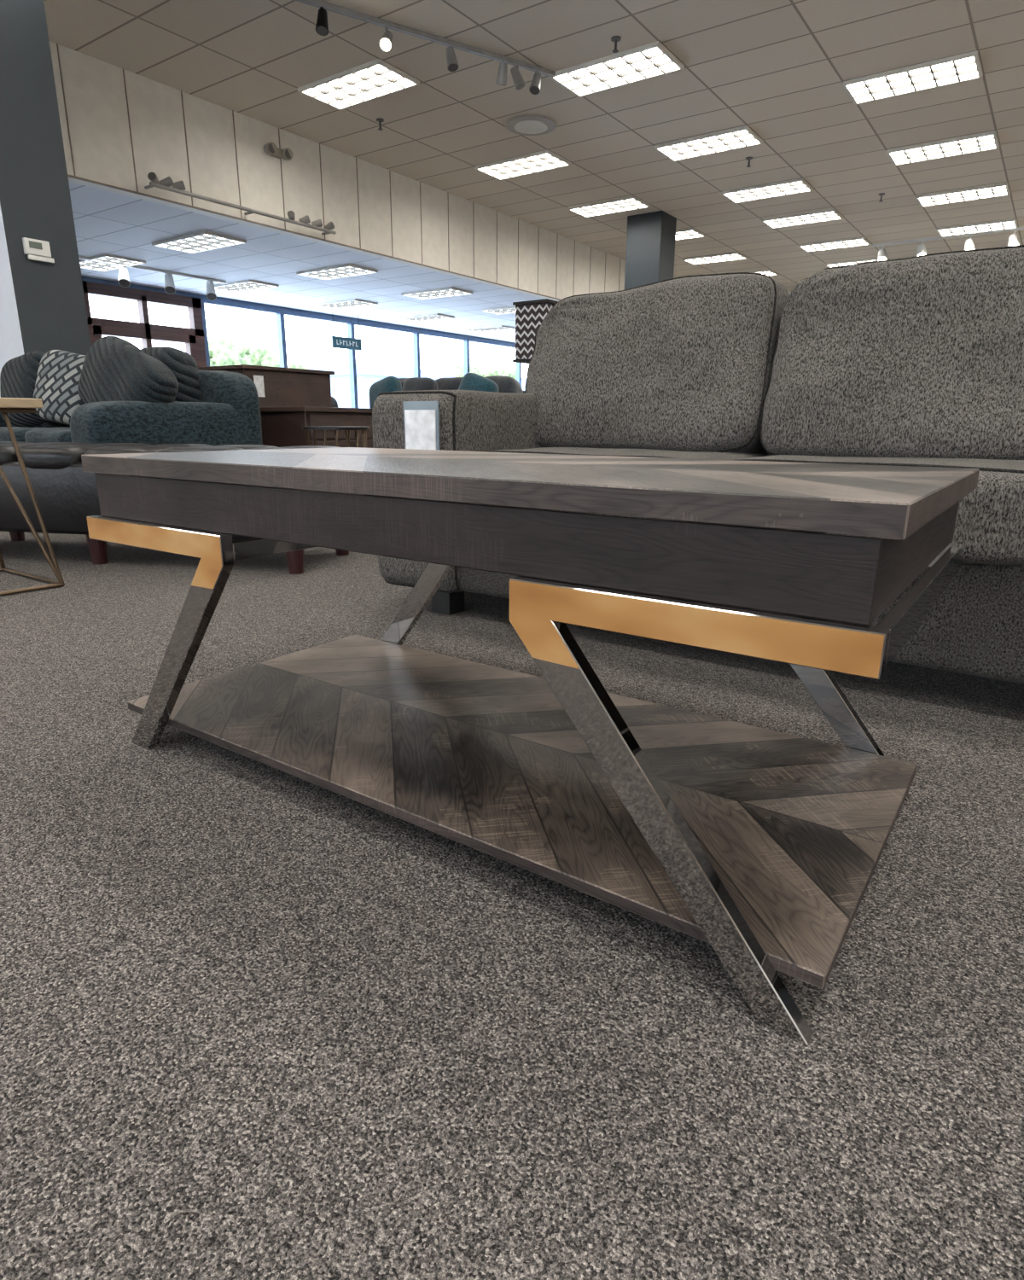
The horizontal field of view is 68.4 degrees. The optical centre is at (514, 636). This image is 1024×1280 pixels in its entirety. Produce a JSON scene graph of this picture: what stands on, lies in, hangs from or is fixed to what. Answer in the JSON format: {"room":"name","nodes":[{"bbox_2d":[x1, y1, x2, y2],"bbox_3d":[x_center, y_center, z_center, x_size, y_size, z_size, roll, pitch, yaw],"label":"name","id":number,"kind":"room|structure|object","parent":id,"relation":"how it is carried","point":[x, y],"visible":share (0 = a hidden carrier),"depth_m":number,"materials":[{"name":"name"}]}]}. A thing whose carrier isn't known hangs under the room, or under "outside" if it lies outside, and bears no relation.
{"room":"store","nodes":[
{"label":"store","id":0,"kind":"room"},
{"bbox_2d":[0,0,91,397],"bbox_3d":[-3.901,-3.213,5.910,0.750,4.020,0.515,11,19,33],"label":"column","id":1,"kind":"structure","parent":0,"point":[43,309],"depth_m":5.66,"materials":[{"name":"paint"}]},
{"bbox_2d":[22,237,54,263],"bbox_3d":[-3.607,-2.929,5.714,0.040,0.145,0.200,11,19,33],"label":"thermostat","id":2,"kind":"object","parent":1,"relation":"attached to","point":[37,250],"visible":1,"depth_m":5.69,"materials":[{"name":"white plastic"}]},
{"bbox_2d":[81,276,515,345],"bbox_3d":[-4.338,-7.210,16.769,0.150,0.176,19.400,11,19,33],"label":"header","id":3,"kind":"object","parent":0,"point":[84,278],"visible":0.33,"depth_m":16.03,"materials":[{"name":"metal"}]},
{"bbox_2d":[203,299,279,314],"bbox_3d":[-5.487,-6.644,15.178,0.110,0.060,1.780,11,19,33],"label":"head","id":4,"kind":"object","parent":3,"relation":"attached to","point":[206,301],"visible":0.93,"depth_m":15.10},
{"bbox_2d":[284,311,350,324],"bbox_3d":[-4.372,-7.070,16.706,0.110,0.060,1.900,11,19,33],"label":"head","id":5,"kind":"object","parent":3,"relation":"attached to","point":[288,313],"visible":1,"depth_m":16.63},
{"bbox_2d":[354,321,416,333],"bbox_3d":[-3.149,-7.536,18.381,0.110,0.060,2.150,11,19,33],"label":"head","id":6,"kind":"object","parent":3,"relation":"attached to","point":[357,323],"visible":1,"depth_m":18.31},
{"bbox_2d":[419,331,466,340],"bbox_3d":[-1.912,-8.007,20.075,0.110,0.060,1.950,11,19,33],"label":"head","id":7,"kind":"object","parent":3,"relation":"attached to","point":[421,332],"visible":1,"depth_m":20.02},
{"bbox_2d":[469,338,515,348],"bbox_3d":[-0.589,-8.512,21.887,0.110,0.060,2.450,11,19,33],"label":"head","id":8,"kind":"object","parent":3,"relation":"attached to","point":[470,340],"visible":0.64,"depth_m":21.77},
{"bbox_2d":[68,181,544,343],"bbox_3d":[-2.203,-6.822,15.319,5.470,0.100,19.400,11,19,33],"label":"ceiling","id":9,"kind":"structure","parent":0,"point":[106,222],"depth_m":11.98,"materials":[{"name":"white tile"}]},
{"bbox_2d":[79,253,145,271],"bbox_3d":[-6.239,-5.690,11.473,1.220,0.035,0.610,11,19,33],"label":"ceiling light","id":10,"kind":"object","parent":9,"relation":"attached to","point":[84,264],"depth_m":11.40,"materials":[{"name":"white plastic"}]},
{"bbox_2d":[78,255,226,300],"bbox_3d":[-5.742,-5.657,11.945,0.282,0.350,2.700,11,19,33],"label":"track light","id":11,"kind":"object","parent":9,"relation":"hanging from","point":[124,278],"visible":0.71,"depth_m":12.11,"materials":[{"name":"white plastic"}]},
{"bbox_2d":[151,230,246,253],"bbox_3d":[-4.243,-5.294,10.127,1.220,0.035,0.610,11,19,33],"label":"ceiling light","id":12,"kind":"object","parent":9,"relation":"attached to","point":[205,241],"depth_m":10.09,"materials":[{"name":"white plastic"}]},
{"bbox_2d":[214,279,279,292],"bbox_3d":[-4.835,-6.225,13.396,1.220,0.035,0.610,11,19,33],"label":"ceiling light","id":13,"kind":"object","parent":9,"relation":"attached to","point":[246,285],"depth_m":13.33,"materials":[{"name":"white plastic"}]},
{"bbox_2d":[296,263,378,279],"bbox_3d":[-2.839,-5.829,12.050,1.220,0.035,0.610,11,19,33],"label":"ceiling light","id":14,"kind":"object","parent":9,"relation":"attached to","point":[347,270],"depth_m":12.00,"materials":[{"name":"white plastic"}]},
{"bbox_2d":[313,298,378,308],"bbox_3d":[-3.431,-6.761,15.319,1.220,0.035,0.610,11,19,33],"label":"ceiling light","id":15,"kind":"object","parent":9,"relation":"attached to","point":[354,302],"depth_m":15.26,"materials":[{"name":"white plastic"}]},
{"bbox_2d":[331,310,361,350],"bbox_3d":[-3.722,-6.787,16.723,0.045,0.756,0.850,11,19,33],"label":"hanging sign","id":16,"kind":"object","parent":9,"relation":"hanging from","point":[337,341],"visible":1,"depth_m":16.76,"materials":[{"name":"blue plastic"}]},
{"bbox_2d":[396,313,454,321],"bbox_3d":[-2.027,-7.296,17.242,1.220,0.035,0.610,11,19,33],"label":"ceiling light","id":17,"kind":"object","parent":9,"relation":"attached to","point":[429,317],"depth_m":17.18,"materials":[{"name":"white plastic"}]},
{"bbox_2d":[401,286,472,299],"bbox_3d":[-1.435,-6.364,13.972,1.220,0.035,0.610,11,19,33],"label":"ceiling light","id":18,"kind":"object","parent":9,"relation":"attached to","point":[445,292],"depth_m":13.93,"materials":[{"name":"white plastic"}]},
{"bbox_2d":[463,325,515,331],"bbox_3d":[-0.624,-7.831,19.164,1.220,0.035,0.610,11,19,33],"label":"ceiling light","id":19,"kind":"object","parent":9,"relation":"attached to","point":[500,327],"depth_m":19.09,"materials":[{"name":"white plastic"}]},
{"bbox_2d":[481,306,515,314],"bbox_3d":[-0.032,-6.899,15.895,1.220,0.035,0.610,11,19,33],"label":"ceiling light","id":20,"kind":"object","parent":9,"relation":"attached to","point":[506,310],"depth_m":15.97,"materials":[{"name":"white plastic"}]},
{"bbox_2d":[49,40,625,301],"bbox_3d":[0.104,-6.891,13.616,0.160,1.194,19.400,11,19,33],"label":"wall","id":21,"kind":"structure","parent":0,"point":[119,126],"depth_m":9.45,"materials":[{"name":"beige paint"}]},
{"bbox_2d":[144,172,336,235],"bbox_3d":[-3.153,-5.107,8.955,0.256,0.133,2.575,11,19,33],"label":"track light","id":22,"kind":"object","parent":21,"relation":"attached to","point":[177,187],"visible":1,"depth_m":8.74,"materials":[{"name":"silver metal"}]},
{"bbox_2d":[264,141,293,160],"bbox_3d":[-2.887,-5.923,9.204,0.152,0.138,0.385,11,19,33],"label":"emergency light","id":23,"kind":"object","parent":21,"relation":"attached to","point":[270,148],"visible":1,"depth_m":9.22,"materials":[{"name":"beige plastic"}]},
{"bbox_2d":[0,531,1023,1279],"bbox_3d":[2.350,-1.782,8.575,22.200,0.100,27.000,11,19,33],"label":"floor","id":24,"kind":"structure","parent":0,"point":[258,1021],"depth_m":0.74,"materials":[{"name":"carpet"}]},
{"bbox_2d":[0,397,64,596],"bbox_3d":[-1.869,-0.467,2.499,0.487,0.623,0.447,11,19,33],"label":"side table","id":25,"kind":"object","parent":24,"relation":"on","point":[7,404],"visible":1,"depth_m":2.52,"materials":[{"name":"gold metal"}]},
{"bbox_2d":[81,280,94,345],"bbox_3d":[-7.323,-4.628,13.043,0.160,2.800,0.160,11,19,33],"label":"door frame","id":26,"kind":"structure","parent":24,"relation":"on","point":[86,296],"depth_m":12.79,"materials":[{"name":"brown wood"}]},
{"bbox_2d":[81,281,202,308],"bbox_3d":[-6.698,-6.123,13.528,0.160,0.180,2.300,11,19,33],"label":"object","id":27,"kind":"object","parent":26,"relation":"attached to","point":[94,288],"visible":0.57,"depth_m":13.40,"materials":[{"name":"brown wood"}]},
{"bbox_2d":[92,325,198,366],"bbox_3d":[-6.721,-4.531,13.963,0.160,2.120,1.940,11,19,33],"label":"door","id":28,"kind":"structure","parent":26,"relation":"attached to","point":[107,331],"depth_m":13.72,"materials":[{"name":"brown wood"}]},
{"bbox_2d":[87,316,204,337],"bbox_3d":[-6.702,-5.613,13.673,0.160,0.120,2.300,11,19,33],"label":"transom","id":29,"kind":"object","parent":26,"relation":"attached to","point":[101,322],"visible":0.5,"depth_m":13.53,"materials":[{"name":"brown wood"}]},
{"bbox_2d":[0,336,262,446],"bbox_3d":[-2.756,-1.355,4.848,2.330,1.013,1.074,11,19,33],"label":"sofa","id":30,"kind":"object","parent":24,"relation":"on","point":[119,392],"visible":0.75,"depth_m":4.31,"materials":[{"name":"fabric"}]},
{"bbox_2d":[40,420,69,427],"bbox_3d":[-3.114,-1.680,5.248,0.649,0.550,0.407,11,19,33],"label":"cushion","id":31,"kind":"object","parent":30,"relation":"on","point":[49,424],"depth_m":5.11,"materials":[{"name":"fabric"}]},
{"bbox_2d":[140,346,202,401],"bbox_3d":[-2.172,-1.498,4.638,0.639,0.534,0.391,11,19,33],"label":"cushion","id":32,"kind":"object","parent":30,"relation":"on","point":[183,366],"depth_m":4.44,"materials":[{"name":"grey fabric"}]},
{"bbox_2d":[136,295,151,348],"bbox_3d":[-6.707,-4.815,13.900,0.160,2.700,0.100,11,19,33],"label":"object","id":33,"kind":"object","parent":24,"relation":"on","point":[142,305],"visible":0.29,"depth_m":13.59,"materials":[{"name":"brown wood"}]},
{"bbox_2d":[0,441,349,574],"bbox_3d":[-1.625,-0.576,3.192,1.825,0.462,0.550,4,16,11],"label":"ottoman","id":34,"kind":"object","parent":24,"relation":"on","point":[66,494],"visible":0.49,"depth_m":2.96,"materials":[{"name":"grey leather"}]},
{"bbox_2d":[187,296,207,366],"bbox_3d":[-6.109,-5.091,14.706,0.160,2.800,0.180,11,19,33],"label":"door frame","id":35,"kind":"structure","parent":24,"relation":"on","point":[194,314],"depth_m":14.42,"materials":[{"name":"brown wood"}]},
{"bbox_2d":[197,364,334,444],"bbox_3d":[-1.812,-1.514,5.647,0.550,0.925,0.800,11,19,33],"label":"storage cabinet","id":36,"kind":"object","parent":24,"relation":"on","point":[276,386],"visible":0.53,"depth_m":5.38,"materials":[{"name":"brown wood"}]},
{"bbox_2d":[259,406,373,448],"bbox_3d":[-1.279,-1.289,5.372,0.520,0.650,0.920,11,19,33],"label":"desk","id":37,"kind":"object","parent":24,"relation":"on","point":[282,427],"visible":0.3,"depth_m":5.01,"materials":[{"name":"brown wood"}]},
{"bbox_2d":[331,396,338,407],"bbox_3d":[-3.035,-2.396,8.568,2.030,0.980,1.074,11,19,33],"label":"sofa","id":38,"kind":"object","parent":24,"relation":"on","point":[334,404],"visible":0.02,"depth_m":8.31,"materials":[{"name":"grey fabric"}]},
{"bbox_2d":[302,426,369,448],"bbox_3d":[-0.915,-0.818,3.930,0.340,0.536,0.340,11,19,33],"label":"accent table","id":39,"kind":"object","parent":24,"relation":"on","point":[307,429],"visible":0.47,"depth_m":3.76,"materials":[{"name":"wood"}]},
{"bbox_2d":[368,372,524,408],"bbox_3d":[-0.735,-2.042,7.369,2.230,0.987,1.075,11,19,33],"label":"sofa","id":40,"kind":"object","parent":24,"relation":"on","point":[474,381],"visible":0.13,"depth_m":7.16,"materials":[{"name":"fabric"}]},
{"bbox_2d":[368,376,401,408],"bbox_3d":[-1.286,-2.394,7.531,0.430,0.397,0.241,11,19,33],"label":"throw pillow","id":41,"kind":"object","parent":40,"relation":"on","point":[389,383],"depth_m":7.44,"materials":[{"name":"teal fabric"}]},
{"bbox_2d":[398,378,408,390],"bbox_3d":[-1.067,-2.374,7.749,0.612,0.550,0.406,11,19,33],"label":"cushion","id":42,"kind":"object","parent":40,"relation":"on","point":[402,381],"depth_m":7.64,"materials":[{"name":"grey fabric"}]},
{"bbox_2d":[402,377,438,390],"bbox_3d":[-0.917,-2.322,7.282,0.391,0.354,0.241,11,19,33],"label":"throw pillow","id":43,"kind":"object","parent":40,"relation":"on","point":[413,383],"depth_m":7.18,"materials":[{"name":"grey fabric"}]},
{"bbox_2d":[435,377,462,389],"bbox_3d":[-0.622,-2.288,7.461,0.633,0.528,0.408,11,19,33],"label":"cushion","id":44,"kind":"object","parent":40,"relation":"on","point":[445,383],"depth_m":7.27,"materials":[{"name":"grey fabric"}]},
{"bbox_2d":[458,372,498,392],"bbox_3d":[-0.347,-2.208,6.898,0.422,0.404,0.241,11,19,33],"label":"throw pillow","id":45,"kind":"object","parent":40,"relation":"on","point":[474,381],"depth_m":6.80,"materials":[{"name":"teal fabric"}]},
{"bbox_2d":[485,375,523,393],"bbox_3d":[-0.180,-2.203,7.175,0.607,0.534,0.390,11,19,33],"label":"cushion","id":46,"kind":"object","parent":40,"relation":"on","point":[506,384],"depth_m":6.95,"materials":[{"name":"grey fabric"}]},
{"bbox_2d":[81,447,979,1045],"bbox_3d":[-0.044,-0.023,1.209,1.245,0.504,0.605,11,19,33],"label":"coffee table","id":47,"kind":"object","parent":24,"relation":"on","point":[764,847],"visible":1,"depth_m":0.91,"materials":[{"name":"brown wood"}]},
{"bbox_2d":[127,634,917,989],"bbox_3d":[-0.047,0.163,1.262,1.219,0.016,0.564,11,19,33],"label":"shelf","id":48,"kind":"object","parent":47,"relation":"attached to","point":[486,759],"depth_m":1.10,"materials":[{"name":"brown wood"}]},
{"bbox_2d":[372,244,1023,683],"bbox_3d":[0.947,-0.447,1.887,2.682,0.963,1.058,11,19,33],"label":"sofa","id":49,"kind":"object","parent":24,"relation":"on","point":[916,361],"visible":0.71,"depth_m":1.90,"materials":[{"name":"grey fabric"}]},
{"bbox_2d":[499,447,768,459],"bbox_3d":[0.313,-0.439,2.175,0.712,0.198,0.732,11,19,33],"label":"seat cushion","id":50,"kind":"object","parent":49,"relation":"on","point":[713,453],"depth_m":2.05,"materials":[{"name":"grey fabric"}]},
{"bbox_2d":[525,273,789,455],"bbox_3d":[0.433,-0.796,2.326,0.806,0.538,0.430,11,19,33],"label":"cushion","id":51,"kind":"object","parent":49,"relation":"on","point":[687,363],"depth_m":2.13,"materials":[{"name":"grey fabric"}]},
{"bbox_2d":[736,454,1023,564],"bbox_3d":[0.886,-0.326,1.788,0.708,0.196,0.737,11,19,33],"label":"seat cushion","id":52,"kind":"object","parent":49,"relation":"on","point":[990,519],"depth_m":1.39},
{"bbox_2d":[762,247,1023,459],"bbox_3d":[1.037,-0.666,1.914,0.714,0.537,0.435,11,19,33],"label":"cushion","id":53,"kind":"object","parent":49,"relation":"on","point":[922,356],"depth_m":1.79,"materials":[{"name":"grey fabric"}]},
{"bbox_3d":[0.161,-1.069,4.725,0.500,0.600,0.500,11,19,33],"label":"end table","id":54,"kind":"object","parent":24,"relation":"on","visible":0},
{"bbox_2d":[512,298,558,363],"bbox_3d":[0.158,-1.682,4.594,0.240,0.649,0.240,11,19,33],"label":"table lamp","id":55,"kind":"object","parent":54,"relation":"on","point":[530,315],"visible":0.3,"depth_m":4.47,"materials":[{"name":"fabric"}]},
{"bbox_2d":[43,0,1023,290],"bbox_3d":[4.657,-5.292,5.914,16.630,0.100,27.000,11,19,33],"label":"ceiling","id":56,"kind":"structure","parent":0,"point":[778,69],"depth_m":8.38,"materials":[{"name":"tile"}]},
{"bbox_2d":[296,58,419,110],"bbox_3d":[-1.665,-5.870,8.034,1.220,0.035,0.610,11,19,33],"label":"ceiling light","id":57,"kind":"object","parent":56,"relation":"attached to","point":[376,78],"depth_m":8.00,"materials":[{"name":"white plastic"}]},
{"bbox_2d":[376,118,383,130],"bbox_3d":[-1.597,-6.099,8.973,0.090,0.105,0.090,11,19,33],"label":"sprinkler","id":58,"kind":"object","parent":56,"relation":"attached to","point":[380,120],"visible":1,"depth_m":8.96,"materials":[{"name":"grey metal"}]},
{"bbox_2d":[293,0,555,94],"bbox_3d":[-0.785,-5.465,7.014,2.847,0.240,0.177,-9,19,-31],"label":"track light","id":59,"kind":"object","parent":56,"relation":"attached to","point":[322,26],"visible":1,"depth_m":7.08,"materials":[{"name":"silver metal"}]},
{"bbox_2d":[474,149,571,180],"bbox_3d":[0.118,-6.550,10.476,1.220,0.035,0.610,11,19,33],"label":"ceiling light","id":60,"kind":"object","parent":56,"relation":"attached to","point":[546,160],"depth_m":10.45,"materials":[{"name":"white plastic"}]},
{"bbox_2d":[506,114,556,135],"bbox_3d":[0.204,-6.141,9.056,0.600,0.044,0.600,11,19,33],"label":"ceiling speaker","id":61,"kind":"object","parent":56,"relation":"in","point":[525,125],"depth_m":8.98},
{"bbox_2d":[567,195,650,217],"bbox_3d":[1.562,-7.100,12.454,1.220,0.035,0.610,11,19,33],"label":"ceiling light","id":62,"kind":"object","parent":56,"relation":"in","point":[629,203],"depth_m":12.43,"materials":[{"name":"white plastic"}]},
{"bbox_2d":[610,35,620,52],"bbox_3d":[0.950,-5.532,7.043,0.090,0.105,0.090,11,19,33],"label":"sprinkler","id":63,"kind":"object","parent":56,"relation":"attached to","point":[616,38],"visible":1,"depth_m":7.03,"materials":[{"name":"grey metal"}]},
{"bbox_2d":[548,40,684,97],"bbox_3d":[1.033,-5.740,7.648,1.220,0.035,0.610,11,19,33],"label":"ceiling light","id":64,"kind":"object","parent":56,"relation":"in","point":[653,60],"depth_m":7.62,"materials":[{"name":"white plastic"}]},
{"bbox_2d":[675,227,705,240],"bbox_3d":[2.960,-7.633,14.369,1.220,0.035,0.610,11,19,33],"label":"ceiling light","id":65,"kind":"object","parent":56,"relation":"in","point":[690,233],"depth_m":14.16,"materials":[{"name":"white plastic"}]},
{"bbox_2d":[653,125,763,161],"bbox_3d":[2.482,-6.293,9.634,1.220,0.035,0.610,11,19,33],"label":"ceiling light","id":66,"kind":"object","parent":56,"relation":"in","point":[743,136],"depth_m":9.61,"materials":[{"name":"white plastic"}]},
{"bbox_2d":[682,251,747,264],"bbox_3d":[4.335,-8.157,16.252,1.220,0.035,0.610,11,19,33],"label":"ceiling light","id":67,"kind":"object","parent":56,"relation":"in","point":[736,255],"depth_m":16.22,"materials":[{"name":"white plastic"}]},
{"bbox_2d":[745,157,752,167],"bbox_3d":[3.170,-6.403,10.168,0.090,0.105,0.090,11,19,33],"label":"sprinkler","id":68,"kind":"object","parent":56,"relation":"attached to","point":[748,159],"visible":1,"depth_m":10.16,"materials":[{"name":"grey metal"}]},
{"bbox_2d":[746,269,778,275],"bbox_3d":[5.607,-8.642,17.994,1.220,0.035,0.610,11,19,33],"label":"ceiling light","id":69,"kind":"object","parent":56,"relation":"in","point":[768,272],"depth_m":17.66,"materials":[{"name":"white plastic"}]},
{"bbox_2d":[721,177,813,203],"bbox_3d":[3.875,-6.824,11.541,1.220,0.035,0.610,11,19,33],"label":"ceiling light","id":70,"kind":"object","parent":56,"relation":"in","point":[800,185],"depth_m":11.51,"materials":[{"name":"white plastic"}]},
{"bbox_2d":[761,209,843,228],"bbox_3d":[5.002,-7.254,13.086,1.220,0.035,0.610,11,19,33],"label":"ceiling light","id":71,"kind":"object","parent":56,"relation":"in","point":[831,214],"depth_m":13.06,"materials":[{"name":"white plastic"}]},
{"bbox_2d":[798,236,870,252],"bbox_3d":[6.348,-7.767,14.929,1.220,0.035,0.610,11,19,33],"label":"ceiling light","id":72,"kind":"object","parent":56,"relation":"in","point":[858,241],"depth_m":14.90,"materials":[{"name":"white plastic"}]},
{"bbox_2d":[826,257,887,267],"bbox_3d":[7.602,-8.245,16.647,1.220,0.035,0.610,11,19,33],"label":"ceiling light","id":73,"kind":"object","parent":56,"relation":"in","point":[845,263],"depth_m":16.55,"materials":[{"name":"white plastic"}]},
{"bbox_2d":[878,192,884,202],"bbox_3d":[5.706,-6.819,11.703,0.090,0.105,0.090,11,19,33],"label":"sprinkler","id":74,"kind":"object","parent":56,"relation":"attached to","point":[881,194],"visible":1,"depth_m":11.69,"materials":[{"name":"grey metal"}]},
{"bbox_2d":[842,50,983,104],"bbox_3d":[4.110,-5.756,7.783,1.220,0.035,0.610,11,19,33],"label":"ceiling light","id":75,"kind":"object","parent":56,"relation":"in","point":[966,66],"depth_m":7.75,"materials":[{"name":"white plastic"}]},
{"bbox_2d":[886,130,999,165],"bbox_3d":[5.537,-6.300,9.737,1.220,0.035,0.610,11,19,33],"label":"ceiling light","id":76,"kind":"object","parent":56,"relation":"in","point":[986,141],"depth_m":9.71,"materials":[{"name":"white plastic"}]},
{"bbox_2d":[872,226,1023,261],"bbox_3d":[8.261,-7.386,14.234,2.800,0.362,0.244,11,19,33],"label":"track light","id":77,"kind":"object","parent":56,"relation":"hanging from","point":[1013,239],"visible":0.71,"depth_m":14.24,"materials":[{"name":"white plastic"}]},
{"bbox_2d":[915,182,1010,207],"bbox_3d":[6.952,-6.840,11.676,1.220,0.035,0.610,11,19,33],"label":"ceiling light","id":78,"kind":"object","parent":56,"relation":"in","point":[999,189],"depth_m":11.65,"materials":[{"name":"white plastic"}]},
{"bbox_2d":[936,218,1018,237],"bbox_3d":[8.356,-7.375,13.599,1.220,0.035,0.610,11,19,33],"label":"ceiling light","id":79,"kind":"object","parent":56,"relation":"in","point":[1008,224],"depth_m":13.57,"materials":[{"name":"white plastic"}]},
{"bbox_2d":[624,210,676,289],"bbox_3d":[2.386,-5.361,13.644,0.660,4.020,0.600,11,19,33],"label":"column","id":80,"kind":"structure","parent":0,"point":[650,236],"depth_m":13.02,"materials":[{"name":"paint"}]},
{"bbox_3d":[-2.430,-5.335,20.150,0.150,0.350,12.700,11,19,33],"label":"wall","id":81,"kind":"structure","parent":0,"visible":0},
{"bbox_2d":[201,298,210,366],"bbox_3d":[-6.041,-5.265,14.773,0.140,2.500,0.100,11,19,33],"label":"mullion","id":82,"kind":"object","parent":81,"relation":"on","point":[203,312],"visible":0.21,"depth_m":14.57,"materials":[{"name":"metal"}]},
{"bbox_2d":[276,310,287,367],"bbox_3d":[-4.960,-5.678,16.254,0.140,2.500,0.100,11,19,33],"label":"mullion","id":83,"kind":"object","parent":81,"relation":"on","point":[280,317],"visible":0.36,"depth_m":16.03,"materials":[{"name":"metal"}]},
{"bbox_2d":[347,320,358,407],"bbox_3d":[-3.809,-6.116,17.830,0.140,2.500,0.100,11,19,33],"label":"mullion","id":84,"kind":"object","parent":81,"relation":"on","point":[351,329],"visible":0.64,"depth_m":17.75,"materials":[{"name":"metal"}]},
{"bbox_2d":[413,331,420,377],"bbox_3d":[-2.514,-6.610,19.603,0.140,2.500,0.100,11,19,33],"label":"mullion","id":85,"kind":"object","parent":81,"relation":"on","point":[416,336],"visible":0.36,"depth_m":19.38,"materials":[{"name":"metal"}]},
{"bbox_2d":[463,337,469,376],"bbox_3d":[-1.335,-7.059,21.218,0.140,2.500,0.100,11,19,33],"label":"mullion","id":86,"kind":"object","parent":81,"relation":"on","point":[466,343],"visible":0.36,"depth_m":20.97,"materials":[{"name":"metal"}]},
{"bbox_2d":[515,362,521,386],"bbox_3d":[0.132,-7.619,23.228,0.140,2.500,0.100,11,19,33],"label":"mullion","id":87,"kind":"object","parent":81,"relation":"on","point":[518,365],"visible":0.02,"depth_m":23.05,"materials":[{"name":"metal"}]},
{"label":"outside","id":88,"kind":"structure","parent":0,"visible":0},
{"bbox_3d":[-3.645,-4.989,20.308,150.000,0.180,150.000,11,19,33],"label":"ground","id":89,"kind":"structure","parent":88,"visible":0},
{"bbox_2d":[208,337,279,366],"bbox_3d":[-15.467,-13.998,42.069,4.292,5.166,4.058,11,19,33],"label":"tree","id":90,"kind":"object","parent":89,"relation":"on","point":[222,352],"visible":0.45,"depth_m":41.26,"materials":[{"name":"green plant"}]},
{"bbox_2d":[288,362,308,369],"bbox_3d":[-13.867,-14.534,45.950,2.342,4.102,2.993,-11,19,-34],"label":"tree","id":91,"kind":"object","parent":89,"relation":"on","point":[292,365],"visible":0.02,"depth_m":44.85,"materials":[{"name":"green plant"}]},
{"bbox_2d":[330,374,524,407],"bbox_3d":[-11.972,-28.635,93.411,12.000,5.350,30.000,11,19,33],"label":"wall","id":92,"kind":"structure","parent":89,"relation":"on","point":[340,385],"depth_m":79.19,"materials":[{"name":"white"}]},
{"bbox_2d":[303,363,526,387],"bbox_3d":[-11.949,-31.690,92.544,14.000,1.000,32.000,11,19,33],"label":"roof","id":93,"kind":"structure","parent":92,"relation":"on","point":[362,369],"depth_m":79.28,"materials":[{"name":"white"}]},
{"bbox_2d":[454,364,515,378],"bbox_3d":[-2.563,-22.208,69.925,5.873,5.938,3.844,-3,16,-11],"label":"tree","id":94,"kind":"object","parent":89,"relation":"on","point":[473,369],"visible":0.09,"depth_m":68.58,"materials":[{"name":"green plant"}]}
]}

